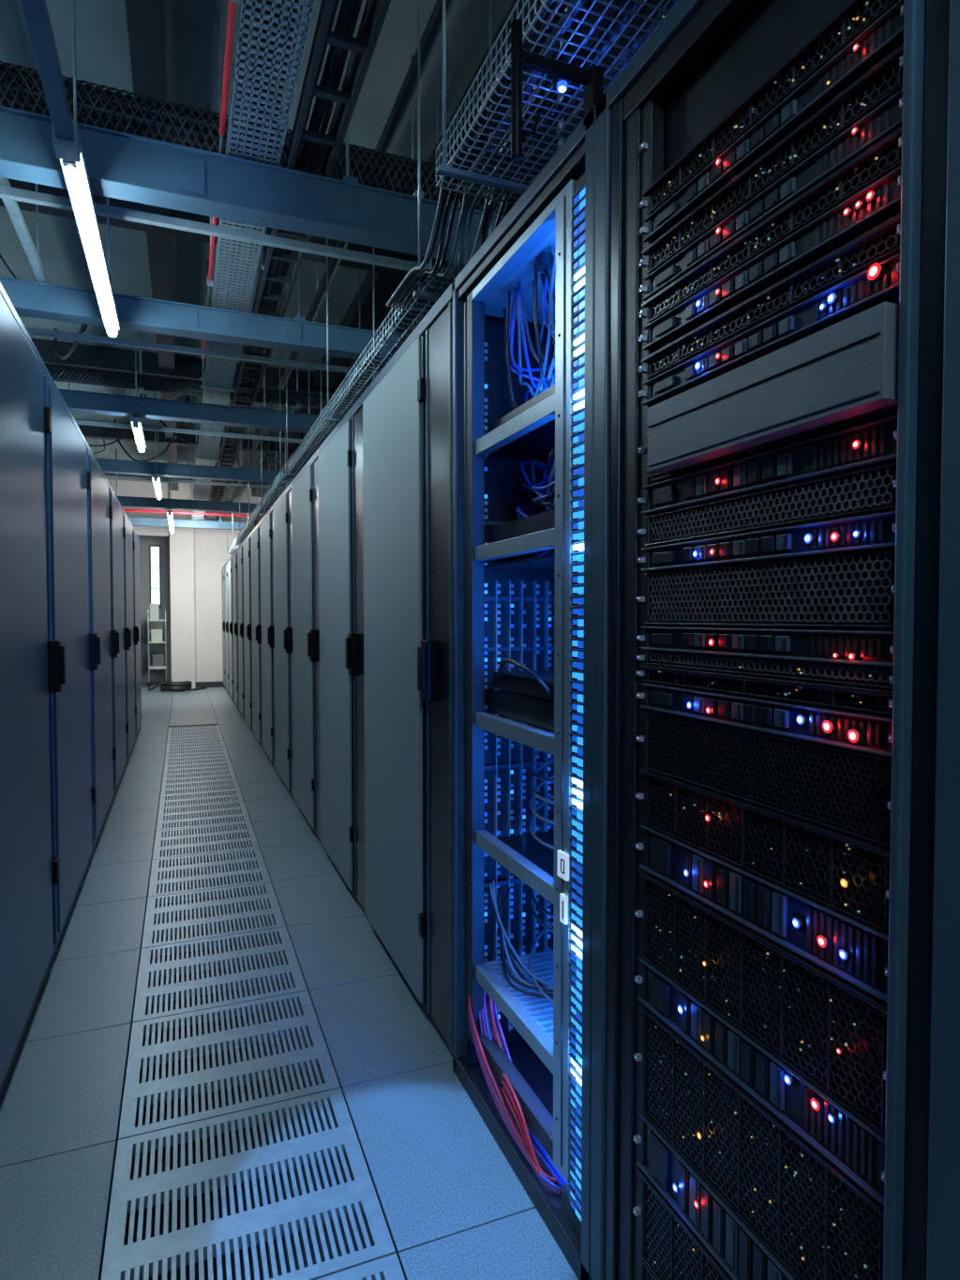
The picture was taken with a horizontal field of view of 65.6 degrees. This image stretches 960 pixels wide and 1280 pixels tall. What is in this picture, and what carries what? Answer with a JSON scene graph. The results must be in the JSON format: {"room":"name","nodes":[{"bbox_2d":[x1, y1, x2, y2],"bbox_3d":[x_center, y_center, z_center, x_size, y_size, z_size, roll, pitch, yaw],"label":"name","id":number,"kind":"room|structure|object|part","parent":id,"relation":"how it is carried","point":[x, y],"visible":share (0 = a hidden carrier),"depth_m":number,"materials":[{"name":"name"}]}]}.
{"room":"server room","nodes":[
{"label":"server room","id":0,"kind":"room"},
{"bbox_2d":[107,479,271,687],"bbox_3d":[-5.909,-1.024,15.017,7.800,3.960,1.880,-1,2,-22],"label":"wall","id":1,"kind":"structure","parent":0,"point":[193,560],"depth_m":14.42,"materials":[{"name":"beige paint"}]},
{"bbox_2d":[149,544,161,607],"bbox_3d":[-6.777,-1.325,15.536,0.220,1.310,0.055,-1,2,-22],"label":"window","id":2,"kind":"structure","parent":1,"relation":"in","point":[155,555],"depth_m":15.52,"materials":[{"name":"glass"}]},
{"bbox_2d":[191,681,223,688],"bbox_3d":[-5.434,0.868,14.340,0.935,0.100,0.195,-1,2,-22],"label":"baseboard","id":3,"kind":"structure","parent":1,"relation":"attached to","point":[196,684],"depth_m":14.48,"materials":[{"name":"metal"}]},
{"bbox_2d":[0,681,578,1279],"bbox_3d":[-2.633,1.322,6.906,7.808,0.360,21.300,-1,2,-22],"label":"floor","id":4,"kind":"structure","parent":0,"point":[453,1206],"depth_m":2.22,"materials":[{"name":"tile"}]},
{"bbox_2d":[0,282,53,1101],"bbox_3d":[-1.884,0.129,2.022,1.145,2.320,1.346,-1,2,-22],"label":"storage cabinet","id":5,"kind":"object","parent":4,"relation":"on","point":[26,941],"visible":1,"depth_m":2.35,"materials":[{"name":"metal"}]},
{"bbox_2d":[42,361,92,966],"bbox_3d":[-2.385,0.091,3.275,1.145,2.320,1.346,-1,2,-22],"label":"storage cabinet","id":6,"kind":"object","parent":4,"relation":"on","point":[65,447],"visible":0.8,"depth_m":3.28,"materials":[{"name":"metal"}]},
{"bbox_2d":[85,441,113,858],"bbox_3d":[-2.887,0.053,4.528,1.145,2.320,1.346,-1,2,-22],"label":"storage cabinet","id":7,"kind":"object","parent":4,"relation":"on","point":[97,484],"visible":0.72,"depth_m":4.57,"materials":[{"name":"metal"}]},
{"bbox_2d":[108,482,126,801],"bbox_3d":[-3.388,0.015,5.781,1.145,2.320,1.346,-1,2,-22],"label":"storage cabinet","id":8,"kind":"object","parent":4,"relation":"on","point":[116,537],"visible":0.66,"depth_m":5.84,"materials":[{"name":"metal"}]},
{"bbox_2d":[122,509,135,767],"bbox_3d":[-3.889,-0.022,7.034,1.145,2.320,1.346,-1,2,-22],"label":"storage cabinet","id":9,"kind":"object","parent":4,"relation":"on","point":[127,525],"visible":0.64,"depth_m":7.10,"materials":[{"name":"metal"}]},
{"bbox_2d":[132,526,141,744],"bbox_3d":[-4.391,-0.060,8.287,1.145,2.320,1.346,-1,2,-22],"label":"storage cabinet","id":10,"kind":"object","parent":4,"relation":"on","point":[135,538],"visible":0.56,"depth_m":8.36,"materials":[{"name":"metal"}]},
{"bbox_2d":[147,603,167,687],"bbox_3d":[-6.322,0.099,14.600,0.343,1.620,0.470,-1,2,-22],"label":"equipment cart","id":11,"kind":"object","parent":4,"relation":"on","point":[157,635],"visible":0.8,"depth_m":14.46,"materials":[{"name":"metal"}]},
{"bbox_2d":[147,680,206,692],"bbox_3d":[-5.576,0.850,13.703,1.025,0.171,0.496,-1,2,-22],"label":"coiled cable","id":12,"kind":"object","parent":4,"relation":"on","point":[178,686],"visible":1,"depth_m":13.54,"materials":[{"name":"black rubber"}]},
{"bbox_2d":[168,723,218,726],"bbox_3d":[-3.575,1.066,9.296,0.582,0.008,0.050,-1,2,-22],"label":"trim","id":13,"kind":"structure","parent":4,"relation":"on","point":[202,724],"depth_m":9.27,"materials":[{"name":"metal"}]},
{"bbox_2d":[221,564,225,688],"bbox_3d":[-4.333,-0.240,14.226,1.150,2.320,1.106,-1,2,-22],"label":"tall cabinet","id":14,"kind":"object","parent":4,"relation":"on","point":[223,567],"visible":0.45,"depth_m":13.91,"materials":[{"name":"metal"}]},
{"bbox_2d":[225,559,229,693],"bbox_3d":[-3.921,-0.208,13.195,1.150,2.320,1.106,-1,2,-22],"label":"tall cabinet","id":15,"kind":"object","parent":4,"relation":"on","point":[226,564],"visible":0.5,"depth_m":12.94,"materials":[{"name":"metal"}]},
{"bbox_2d":[227,554,233,700],"bbox_3d":[-3.509,-0.177,12.165,1.150,2.320,1.106,-1,2,-22],"label":"tall cabinet","id":16,"kind":"object","parent":4,"relation":"on","point":[230,564],"visible":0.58,"depth_m":11.91,"materials":[{"name":"metal"}]},
{"bbox_2d":[232,548,240,712],"bbox_3d":[-3.096,-0.146,11.135,1.150,2.320,1.106,-1,2,-22],"label":"tall cabinet","id":17,"kind":"object","parent":4,"relation":"on","point":[234,558],"visible":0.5,"depth_m":10.88,"materials":[{"name":"metal"}]},
{"bbox_2d":[237,542,245,720],"bbox_3d":[-2.684,-0.115,10.105,1.150,2.320,1.106,-1,2,-22],"label":"tall cabinet","id":18,"kind":"object","parent":4,"relation":"on","point":[240,553],"visible":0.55,"depth_m":9.84,"materials":[{"name":"metal"}]},
{"bbox_2d":[243,530,255,737],"bbox_3d":[-2.272,-0.084,9.075,1.150,2.320,1.106,-1,2,-22],"label":"tall cabinet","id":19,"kind":"object","parent":4,"relation":"on","point":[248,628],"visible":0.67,"depth_m":8.80,"materials":[{"name":"metal"}]},
{"bbox_2d":[101,724,405,1279],"bbox_3d":[-1.895,1.227,5.097,0.576,0.060,8.994,-1,2,-22],"label":"floor grate","id":20,"kind":"object","parent":4,"relation":"in","point":[295,1198],"depth_m":2.13,"materials":[{"name":"metal"}]},
{"bbox_2d":[251,519,263,749],"bbox_3d":[-1.860,-0.053,8.045,1.150,2.320,1.106,-1,2,-22],"label":"tall cabinet","id":21,"kind":"object","parent":4,"relation":"on","point":[256,581],"visible":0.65,"depth_m":7.77,"materials":[{"name":"metal"}]},
{"bbox_2d":[260,503,278,773],"bbox_3d":[-1.448,-0.022,7.014,1.150,2.320,1.106,-1,2,-22],"label":"tall cabinet","id":22,"kind":"object","parent":4,"relation":"on","point":[267,521],"visible":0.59,"depth_m":6.74,"materials":[{"name":"metal"}]},
{"bbox_2d":[273,480,298,805],"bbox_3d":[-1.035,0.009,5.984,1.150,2.320,1.106,-1,2,-22],"label":"tall cabinet","id":23,"kind":"object","parent":4,"relation":"on","point":[282,510],"visible":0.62,"depth_m":5.69,"materials":[{"name":"metal"}]},
{"bbox_2d":[291,446,325,849],"bbox_3d":[-0.623,0.041,4.954,1.150,2.320,1.106,-1,2,-22],"label":"tall cabinet","id":24,"kind":"object","parent":4,"relation":"on","point":[305,489],"visible":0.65,"depth_m":4.66,"materials":[{"name":"metal"}]},
{"bbox_2d":[318,391,372,925],"bbox_3d":[-0.211,0.072,3.924,1.150,2.320,1.106,-1,2,-22],"label":"tall cabinet","id":25,"kind":"object","parent":4,"relation":"on","point":[340,457],"visible":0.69,"depth_m":3.60,"materials":[{"name":"metal"}]},
{"bbox_2d":[362,282,453,1057],"bbox_3d":[0.201,0.103,2.894,1.150,2.320,1.106,-1,2,-22],"label":"tall cabinet","id":26,"kind":"object","parent":4,"relation":"on","point":[408,406],"visible":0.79,"depth_m":2.51,"materials":[{"name":"metal"}]},
{"bbox_2d":[452,18,603,1279],"bbox_3d":[0.511,0.068,1.988,1.276,2.445,0.797,-1,2,-22],"label":"equipment rack","id":27,"kind":"object","parent":4,"relation":"on","point":[524,303],"visible":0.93,"depth_m":1.91,"materials":[{"name":"metal"}]},
{"bbox_3d":[0.414,0.095,1.998,0.751,2.110,0.645,-1,2,-22],"label":"frame","id":28,"kind":"part","parent":27,"relation":"part of","materials":[{"name":"metal"}]},
{"bbox_2d":[590,0,959,1279],"bbox_3d":[0.876,0.152,1.275,1.131,2.320,0.797,-1,2,-22],"label":"rack","id":29,"kind":"object","parent":4,"relation":"on","point":[775,931],"visible":1,"depth_m":1.02,"materials":[{"name":"metal"}]},
{"bbox_2d":[646,0,899,1279],"bbox_3d":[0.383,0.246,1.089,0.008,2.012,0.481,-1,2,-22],"label":"server","id":30,"kind":"object","parent":29,"relation":"attached to","point":[768,819],"depth_m":1.03,"materials":[{"name":"metal"}]},
{"bbox_2d":[0,0,586,496],"bbox_3d":[-2.154,-2.620,5.578,7.800,0.200,18.700,-1,2,-22],"label":"ceiling","id":31,"kind":"structure","parent":0,"point":[145,19],"depth_m":5.21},
{"bbox_2d":[19,0,80,163],"bbox_3d":[-0.781,-2.047,1.016,0.070,1.070,2.980,-1,2,-22],"label":"beam","id":32,"kind":"structure","parent":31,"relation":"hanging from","point":[66,132],"depth_m":2.08,"materials":[{"name":"metal"}]},
{"bbox_2d":[60,0,120,338],"bbox_3d":[-1.642,-2.110,3.169,0.070,1.074,1.640,-1,2,-22],"label":"lamp","id":33,"kind":"object","parent":31,"relation":"hanging from","point":[76,174],"visible":0.74,"depth_m":2.89,"materials":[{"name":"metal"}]},
{"bbox_2d":[135,347,140,396],"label":"rod","id":34,"kind":"object","parent":31,"relation":"hanging from","point":[135,348],"depth_m":5.95,"materials":[{"name":"metal"}]},
{"bbox_2d":[130,416,146,452],"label":"lamp","id":35,"kind":"object","parent":31,"relation":"hanging from","point":[138,429],"depth_m":6.06,"materials":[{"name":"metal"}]},
{"bbox_2d":[0,245,304,483],"bbox_3d":[-3.946,-2.444,7.584,4.681,0.675,7.741,-1,2,-22],"label":"hanging cables","id":36,"kind":"object","parent":31,"relation":"hanging from","point":[82,328],"visible":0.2,"depth_m":8.31,"materials":[{"name":"black rubber"}]},
{"bbox_2d":[151,390,162,499],"bbox_3d":[-3.779,-2.277,8.709,0.070,1.074,1.360,-1,2,-22],"label":"lamp","id":37,"kind":"object","parent":31,"relation":"hanging from","point":[156,477],"visible":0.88,"depth_m":8.35,"materials":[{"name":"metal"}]},
{"bbox_2d":[166,454,174,533],"bbox_3d":[-4.967,-2.375,11.948,0.070,1.074,2.460,-1,2,-22],"label":"lamp","id":38,"kind":"object","parent":31,"relation":"hanging from","point":[169,512],"visible":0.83,"depth_m":11.53,"materials":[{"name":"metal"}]},
{"bbox_2d":[18,275,342,435],"bbox_3d":[-2.324,-2.254,6.015,7.800,0.958,0.122,-1,2,-22],"label":"ceiling beam","id":39,"kind":"structure","parent":31,"relation":"hanging from","point":[76,400],"depth_m":5.98,"materials":[{"name":"metal"}]},
{"bbox_2d":[95,438,269,512],"bbox_3d":[-4.304,-2.403,10.962,7.800,0.958,0.122,-1,2,-22],"label":"ceiling beam","id":40,"kind":"structure","parent":31,"relation":"hanging from","point":[228,505],"depth_m":10.93,"materials":[{"name":"metal"}]},
{"bbox_2d":[110,478,255,530],"bbox_3d":[-5.195,-2.470,13.189,7.800,0.958,0.122,-1,2,-22],"label":"ceiling beam","id":41,"kind":"structure","parent":31,"relation":"hanging from","point":[135,521],"depth_m":13.17,"materials":[{"name":"metal"}]},
{"bbox_2d":[68,382,298,484],"bbox_3d":[-3.301,-2.327,8.456,7.800,0.958,0.122,-1,2,-22],"label":"ceiling beam","id":42,"kind":"structure","parent":31,"relation":"hanging from","point":[240,474],"depth_m":8.43,"materials":[{"name":"metal"}]},
{"bbox_2d":[115,449,273,516],"bbox_3d":[-4.715,-2.478,11.987,7.600,0.870,0.749,-1,2,-22],"label":"pipe","id":43,"kind":"object","parent":31,"relation":"hanging from","point":[125,509],"visible":0.22,"depth_m":12.17,"materials":[{"name":"metal"}]},
{"bbox_2d":[44,331,352,411],"bbox_3d":[-3.064,-2.426,6.243,4.006,0.628,0.156,-1,2,-22],"label":"cable tray","id":44,"kind":"object","parent":31,"relation":"attached to","point":[296,399],"visible":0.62,"depth_m":6.33,"materials":[{"name":"metal"}]},
{"bbox_2d":[0,275,402,362],"bbox_3d":[-1.593,-2.198,4.187,7.800,0.958,0.122,-1,2,-22],"label":"ceiling beam","id":45,"kind":"structure","parent":31,"relation":"hanging from","point":[34,299],"depth_m":4.16,"materials":[{"name":"metal"}]},
{"bbox_2d":[201,0,240,359],"bbox_3d":[-0.706,-2.235,2.128,0.033,0.760,6.600,-1,2,-22],"label":"cable conduit","id":46,"kind":"object","parent":31,"relation":"attached to","point":[232,3],"visible":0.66,"depth_m":2.60,"materials":[{"name":"metal"}]},
{"bbox_2d":[0,99,461,489],"bbox_3d":[-2.402,-2.313,6.207,7.800,0.850,7.435,-1,2,-22],"label":"rail","id":47,"kind":"object","parent":31,"relation":"attached to","point":[9,195],"visible":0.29,"depth_m":3.57,"materials":[{"name":"metal"}]},
{"bbox_2d":[0,51,503,264],"bbox_3d":[-1.069,-2.159,2.879,7.800,0.958,0.122,-1,2,-22],"label":"ceiling beam","id":48,"kind":"structure","parent":31,"relation":"hanging from","point":[120,165],"depth_m":2.89,"materials":[{"name":"metal"}]},
{"bbox_2d":[190,0,315,520],"bbox_3d":[-2.358,-2.363,6.581,0.250,0.774,16.100,-1,2,-22],"label":"cable tray","id":49,"kind":"object","parent":31,"relation":"attached to","point":[267,107],"visible":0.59,"depth_m":2.72,"materials":[{"name":"metal"}]},
{"bbox_2d":[0,55,516,215],"bbox_3d":[-2.119,-2.294,2.671,4.907,0.676,0.221,-1,2,-22],"label":"cable tray","id":50,"kind":"object","parent":31,"relation":"attached to","point":[20,89],"visible":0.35,"depth_m":2.97,"materials":[{"name":"metal"}]},
{"bbox_2d":[225,349,310,555],"bbox_3d":[-3.143,-2.177,10.314,0.290,1.370,8.406,-1,2,-22],"label":"basket tray","id":51,"kind":"object","parent":31,"relation":"hanging from","point":[257,515],"visible":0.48,"depth_m":8.28,"materials":[{"name":"metal"}]},
{"bbox_2d":[250,138,548,532],"bbox_3d":[-1.541,-1.341,6.258,0.270,0.354,8.939,-1,2,-21],"label":"cables","id":52,"kind":"object","parent":51,"relation":"hanging from","point":[457,251],"visible":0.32,"depth_m":2.37,"materials":[{"name":"black rubber"}]},
{"bbox_2d":[204,0,391,520],"bbox_3d":[-2.159,-2.367,6.661,0.190,0.770,16.100,-1,2,-22],"label":"cable tray","id":53,"kind":"object","parent":31,"relation":"attached to","point":[341,40],"visible":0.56,"depth_m":2.75,"materials":[{"name":"metal"}]},
{"bbox_2d":[230,0,455,501],"bbox_3d":[-2.841,-2.517,5.144,3.259,0.380,18.200,-1,2,-22],"label":"conduit pipe","id":54,"kind":"object","parent":31,"relation":"attached to","point":[432,32],"visible":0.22,"depth_m":3.22,"materials":[{"name":"metal"}]},
{"bbox_2d":[285,0,491,476],"bbox_3d":[-0.747,-1.971,4.302,0.310,1.420,3.756,-1,2,-22],"label":"basket tray","id":55,"kind":"object","parent":31,"relation":"hanging from","point":[294,460],"visible":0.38,"depth_m":3.44,"materials":[{"name":"metal"}]},
{"bbox_2d":[270,0,668,504],"bbox_3d":[-0.446,-2.452,6.159,0.640,0.570,18.300,-1,2,-22],"label":"cable tray","id":56,"kind":"object","parent":31,"relation":"hanging from","point":[640,21],"visible":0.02,"depth_m":3.14,"materials":[{"name":"metal"}]},
{"bbox_2d":[436,0,678,204],"bbox_3d":[0.614,-1.917,0.791,0.410,1.316,3.125,-1,2,-22],"label":"basket tray","id":57,"kind":"object","parent":31,"relation":"hanging from","point":[567,10],"visible":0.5,"depth_m":1.84,"materials":[{"name":"metal"}]}
]}

